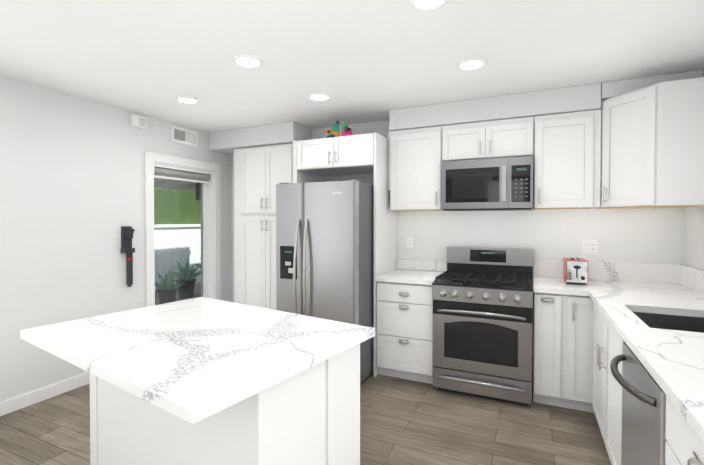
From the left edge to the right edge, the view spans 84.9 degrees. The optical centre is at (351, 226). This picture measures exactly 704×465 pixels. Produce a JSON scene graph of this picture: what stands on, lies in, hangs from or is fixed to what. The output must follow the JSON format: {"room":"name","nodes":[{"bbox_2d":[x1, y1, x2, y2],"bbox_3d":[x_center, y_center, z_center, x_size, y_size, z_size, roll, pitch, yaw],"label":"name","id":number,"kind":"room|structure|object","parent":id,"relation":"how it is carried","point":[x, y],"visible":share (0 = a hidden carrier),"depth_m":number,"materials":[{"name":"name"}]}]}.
{"room":"kitchen","nodes":[
{"label":"kitchen","id":0,"kind":"room"},
{"bbox_2d":[0,75,231,401],"bbox_3d":[-3.155,0.156,1.790,0.150,2.510,7.200,0,1,25],"label":"wall","id":1,"kind":"structure","parent":0,"point":[72,184],"depth_m":3.24,"materials":[{"name":"paint"}]},
{"bbox_2d":[0,372,89,415],"bbox_3d":[-3.343,1.367,1.210,0.016,0.105,5.959,0,1,25],"label":"baseboard","id":2,"kind":"structure","parent":1,"relation":"attached to","point":[15,403],"depth_m":3.06,"materials":[{"name":"white wood"}]},
{"bbox_2d":[121,226,134,286],"bbox_3d":[-2.150,0.289,3.702,0.070,0.585,0.110,0,1,25],"label":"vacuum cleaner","id":3,"kind":"object","parent":1,"relation":"attached to","point":[127,232],"visible":1,"depth_m":3.70,"materials":[{"name":"grey plastic"}]},
{"bbox_2d":[130,114,146,128],"bbox_3d":[-2.110,-1.040,3.812,0.032,0.110,0.160,0,1,25],"label":"air vent","id":4,"kind":"object","parent":1,"relation":"in","point":[138,121],"visible":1,"depth_m":3.79,"materials":[{"name":"white plastic"}]},
{"bbox_2d":[154,178,207,303],"bbox_3d":[-1.947,0.355,4.402,0.150,2.042,0.820,0,1,25],"label":"door","id":5,"kind":"structure","parent":1,"relation":"in","point":[204,242],"depth_m":4.70,"materials":[{"name":"white"}]},
{"bbox_2d":[145,151,220,306],"bbox_3d":[-1.938,0.302,4.397,0.170,2.143,1.030,0,1,25],"label":"door frame","id":6,"kind":"structure","parent":1,"relation":"attached to","point":[214,224],"depth_m":4.47,"materials":[{"name":"white wood"}]},
{"bbox_2d":[154,163,211,183],"bbox_3d":[-1.919,-0.593,4.375,0.068,0.140,0.810,0,1,25],"label":"roller blind","id":7,"kind":"object","parent":1,"relation":"attached to","point":[176,173],"visible":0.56,"depth_m":4.34,"materials":[{"name":"white fabric"}]},
{"bbox_2d":[171,125,197,146],"bbox_3d":[-1.878,-1.015,4.336,0.013,0.175,0.355,0,1,25],"label":"air vent","id":8,"kind":"object","parent":1,"relation":"in","point":[184,136],"visible":1,"depth_m":4.33,"materials":[{"name":"white plastic"}]},
{"bbox_2d":[0,372,610,464],"bbox_3d":[-0.978,1.456,0.801,4.950,0.060,7.500,0,1,25],"label":"floor","id":9,"kind":"structure","parent":0,"point":[406,422],"depth_m":2.64,"materials":[{"name":"brown wood"}]},
{"bbox_2d":[90,344,359,464],"bbox_3d":[-0.652,0.967,1.879,1.244,0.884,0.622,1,1,34],"label":"kitchen island","id":10,"kind":"object","parent":9,"relation":"on","point":[310,416],"visible":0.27,"depth_m":1.55,"materials":[{"name":"white wood"}]},
{"bbox_2d":[20,297,374,423],"bbox_3d":[-0.717,0.500,1.808,1.349,0.040,0.959,1,1,34],"label":"island countertop","id":11,"kind":"structure","parent":10,"relation":"on","point":[194,360],"depth_m":1.56,"materials":[{"name":"stone"}]},
{"bbox_2d":[234,143,292,309],"bbox_3d":[-0.887,0.225,4.494,1.015,2.290,0.382,0,1,25],"label":"pantry cabinet","id":12,"kind":"object","parent":9,"relation":"on","point":[260,172],"visible":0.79,"depth_m":4.42,"materials":[{"name":"white wood"}]},
{"bbox_2d":[276,179,373,384],"bbox_3d":[-0.170,0.486,3.743,0.800,1.790,0.976,0,1,25],"label":"refrigerator","id":13,"kind":"object","parent":9,"relation":"on","point":[324,250],"visible":0.73,"depth_m":3.36,"materials":[{"name":"grey metal"}]},
{"bbox_2d":[293,132,396,376],"bbox_3d":[-0.068,0.255,3.971,0.900,2.245,0.640,0,1,25],"label":"surround","id":14,"kind":"object","parent":9,"relation":"on","point":[317,160],"visible":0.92,"depth_m":3.70,"materials":[{"name":"white wood"}]},
{"bbox_2d":[326,120,339,137],"bbox_3d":[-0.202,-0.973,3.895,0.160,0.205,0.068,0,1,13],"label":"figurine","id":15,"kind":"object","parent":14,"relation":"on","point":[333,131],"visible":0.85,"depth_m":3.87,"materials":[{"name":"multicoloured ceramic"}]},
{"bbox_2d":[341,120,352,135],"bbox_3d":[-0.043,-0.961,3.790,0.145,0.185,0.068,1,1,35],"label":"figurine","id":16,"kind":"object","parent":14,"relation":"on","point":[346,130],"visible":0.83,"depth_m":3.79,"materials":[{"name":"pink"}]},
{"bbox_2d":[376,281,432,383],"bbox_3d":[0.581,0.942,3.676,0.528,0.880,0.652,0,1,25],"label":"drawers","id":17,"kind":"object","parent":9,"relation":"on","point":[404,330],"visible":0.88,"depth_m":3.41,"materials":[{"name":"white wood"}]},
{"bbox_2d":[375,259,446,284],"bbox_3d":[0.584,0.422,3.669,0.532,0.140,0.645,0,1,25],"label":"countertop","id":18,"kind":"structure","parent":17,"relation":"on","point":[416,272],"depth_m":3.80,"materials":[{"name":"stone"}]},
{"bbox_2d":[432,246,532,405],"bbox_3d":[1.145,0.795,3.340,0.760,1.185,0.752,0,1,25],"label":"gas range","id":19,"kind":"object","parent":9,"relation":"on","point":[482,298],"visible":1,"depth_m":3.09,"materials":[{"name":"grey metal"}]},
{"bbox_2d":[533,292,593,412],"bbox_3d":[1.841,0.951,3.086,0.702,0.880,0.660,0,1,25],"label":"base cabinet","id":20,"kind":"object","parent":9,"relation":"on","point":[562,350],"visible":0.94,"depth_m":2.90,"materials":[{"name":"white wood"}]},
{"bbox_2d":[593,303,623,464],"bbox_3d":[1.817,0.964,2.173,0.732,0.882,1.047,0,1,25],"label":"base cabinet","id":21,"kind":"object","parent":9,"relation":"on","point":[608,341],"visible":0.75,"depth_m":2.25,"materials":[{"name":"white wood"}]},
{"bbox_2d":[610,340,666,464],"bbox_3d":[1.392,0.976,1.459,0.689,0.880,0.600,0,1,25],"label":"dishwasher","id":22,"kind":"object","parent":9,"relation":"on","point":[643,418],"visible":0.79,"depth_m":1.51,"materials":[{"name":"grey metal"}]},
{"bbox_2d":[665,395,703,464],"bbox_3d":[0.821,0.997,0.013,0.722,0.880,2.495,0,1,25],"label":"base cabinet","id":23,"kind":"object","parent":9,"relation":"on","point":[684,444],"visible":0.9,"depth_m":1.15,"materials":[{"name":"white wood"}]},
{"bbox_2d":[533,259,703,442],"bbox_3d":[1.137,0.552,1.117,1.083,0.442,4.817,0,1,25],"label":"countertop","id":24,"kind":"structure","parent":23,"relation":"on","point":[653,313],"depth_m":2.27,"materials":[{"name":"stone"}]},
{"bbox_2d":[563,258,587,283],"bbox_3d":[1.839,0.359,3.171,0.155,0.190,0.302,0,1,25],"label":"toaster","id":25,"kind":"object","parent":24,"relation":"on","point":[575,270],"visible":1,"depth_m":3.06,"materials":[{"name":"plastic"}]},
{"bbox_2d":[0,0,703,131],"bbox_3d":[-0.978,-1.144,0.762,4.950,0.120,7.500,0,1,25],"label":"ceiling","id":26,"kind":"structure","parent":0,"point":[362,61],"depth_m":2.44,"materials":[{"name":"paint"}]},
{"bbox_2d":[175,96,198,103],"bbox_3d":[-1.450,-1.116,3.395,0.196,0.016,0.196,0,1,25],"label":"recessed light","id":27,"kind":"object","parent":26,"relation":"in","point":[188,99],"visible":0.96,"depth_m":3.37,"materials":[{"name":"white plastic"}]},
{"bbox_2d":[232,54,262,67],"bbox_3d":[-0.696,-1.103,2.572,0.196,0.016,0.196,0,1,25],"label":"recessed light","id":28,"kind":"object","parent":26,"relation":"in","point":[248,60],"visible":0.98,"depth_m":2.55,"materials":[{"name":"white plastic"}]},
{"bbox_2d":[209,122,310,154],"bbox_3d":[-1.102,-1.034,4.575,1.210,0.210,0.380,0,1,25],"label":"soffit","id":29,"kind":"structure","parent":26,"relation":"attached to","point":[227,141],"depth_m":4.37,"materials":[{"name":"paint"}]},
{"bbox_2d":[308,92,330,100],"bbox_3d":[-0.279,-1.114,3.305,0.196,0.016,0.196,0,1,25],"label":"recessed light","id":30,"kind":"object","parent":26,"relation":"in","point":[320,96],"visible":1,"depth_m":3.29,"materials":[{"name":"white plastic"}]},
{"bbox_2d":[408,0,447,9],"bbox_3d":[0.368,-1.092,1.848,0.196,0.016,0.196,0,1,25],"label":"recessed light","id":31,"kind":"object","parent":26,"relation":"in","point":[425,4],"visible":0.96,"depth_m":1.88,"materials":[{"name":"white"}]},
{"bbox_2d":[457,57,486,69],"bbox_3d":[0.815,-1.104,2.622,0.196,0.016,0.196,0,1,25],"label":"recessed light","id":32,"kind":"object","parent":26,"relation":"in","point":[473,63],"visible":1,"depth_m":2.60,"materials":[{"name":"white"}]},
{"bbox_2d":[389,70,702,130],"bbox_3d":[1.500,-1.025,3.383,2.345,0.192,0.355,0,1,25],"label":"soffit","id":33,"kind":"object","parent":26,"relation":"attached to","point":[588,97],"visible":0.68,"depth_m":3.22,"materials":[{"name":"paint"}]},
{"bbox_2d":[231,120,683,376],"bbox_3d":[0.567,0.121,4.116,4.950,2.510,0.150,0,1,25],"label":"wall","id":34,"kind":"structure","parent":0,"point":[648,235],"depth_m":3.50,"materials":[{"name":"paint"}]},
{"bbox_2d":[407,237,413,247],"bbox_3d":[0.607,0.162,4.011,0.070,0.114,0.008,0,1,25],"label":"electrical outlet","id":35,"kind":"object","parent":34,"relation":"attached to","point":[410,242],"visible":1,"depth_m":4.01,"materials":[{"name":"white plastic"}]},
{"bbox_2d":[388,126,442,210],"bbox_3d":[0.640,-0.544,3.775,0.532,0.770,0.380,0,1,25],"label":"upper cabinet","id":36,"kind":"object","parent":34,"relation":"attached to","point":[414,167],"visible":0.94,"depth_m":3.63,"materials":[{"name":"white wood"}]},
{"bbox_2d":[442,116,533,160],"bbox_3d":[1.229,-0.763,3.498,0.760,0.325,0.380,0,1,25],"label":"upper cabinet","id":37,"kind":"object","parent":34,"relation":"attached to","point":[514,137],"visible":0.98,"depth_m":3.35,"materials":[{"name":"white wood"}]},
{"bbox_2d":[441,156,532,210],"bbox_3d":[1.219,-0.367,3.481,0.757,0.439,0.430,0,1,25],"label":"microwave","id":38,"kind":"object","parent":37,"relation":"attached to","point":[499,184],"visible":1,"depth_m":3.31,"materials":[{"name":"grey metal"}]},
{"bbox_2d":[533,110,600,209],"bbox_3d":[1.792,-0.537,3.240,0.473,0.771,0.380,0,1,25],"label":"upper cabinet","id":39,"kind":"object","parent":34,"relation":"attached to","point":[567,160],"visible":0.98,"depth_m":3.10,"materials":[{"name":"white wood"}]},
{"bbox_2d":[582,240,597,253],"bbox_3d":[2.063,0.174,3.336,0.116,0.114,0.008,0,1,25],"label":"double electrical outlet","id":40,"kind":"object","parent":34,"relation":"attached to","point":[589,246],"visible":1,"depth_m":3.33,"materials":[{"name":"white plastic"}]},
{"bbox_2d":[595,77,703,208],"bbox_3d":[2.237,-0.569,2.910,0.605,0.845,0.605,0,1,25],"label":"upper cabinet","id":41,"kind":"object","parent":34,"relation":"attached to","point":[652,146],"visible":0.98,"depth_m":2.66,"materials":[{"name":"white wood"}]},
{"bbox_2d":[683,70,703,269],"bbox_3d":[1.200,0.186,-0.227,0.150,2.510,7.200,0,1,25],"label":"wall","id":42,"kind":"structure","parent":0,"point":[693,237],"depth_m":2.87,"materials":[{"name":"paint"}]},
{"label":"outside","id":43,"kind":"structure","parent":0,"visible":0},
{"bbox_2d":[155,282,200,304],"bbox_3d":[-4.674,1.349,9.236,8.850,0.060,13.000,0,1,25],"label":"ground","id":44,"kind":"structure","parent":43,"point":[196,294],"depth_m":7.53,"materials":[{"name":"grey concrete"}]},
{"bbox_2d":[155,269,185,303],"bbox_3d":[-3.194,1.044,6.577,0.489,0.629,0.588,0,1,25],"label":"agave","id":45,"kind":"object","parent":44,"relation":"on","point":[167,289],"depth_m":6.52,"materials":[{"name":"green plant"}]},
{"bbox_2d":[154,243,190,289],"bbox_3d":[-4.090,0.838,7.635,0.050,0.930,2.200,0,1,25],"label":"picket fence","id":46,"kind":"object","parent":44,"relation":"on","point":[185,251],"depth_m":8.13,"materials":[{"name":"white paint"}]},
{"bbox_2d":[154,224,200,282],"bbox_3d":[-3.857,0.635,8.847,0.210,1.380,11.000,0,1,25],"label":"wall","id":47,"kind":"structure","parent":44,"relation":"on","point":[188,235],"depth_m":8.79,"materials":[{"name":"white paint"}]},
{"bbox_2d":[154,178,200,199],"bbox_3d":[-1.771,0.194,7.873,2.450,2.290,11.000,0,1,25],"label":"canopy","id":48,"kind":"object","parent":44,"relation":"on","point":[185,187],"depth_m":6.94,"materials":[{"name":"grey fabric"}]},
{"bbox_2d":[154,189,200,224],"bbox_3d":[-4.727,-0.346,9.217,1.652,3.331,11.033,0,1,25],"label":"hedge","id":49,"kind":"object","parent":44,"relation":"on","point":[188,205],"depth_m":8.80,"materials":[{"name":"green plant"}]},
{"bbox_2d":[168,261,200,297],"bbox_3d":[-3.203,0.970,7.415,0.738,0.752,0.566,0,1,25],"label":"agave","id":50,"kind":"object","parent":44,"relation":"on","point":[181,270],"depth_m":7.29,"materials":[{"name":"green plant"}]}
]}

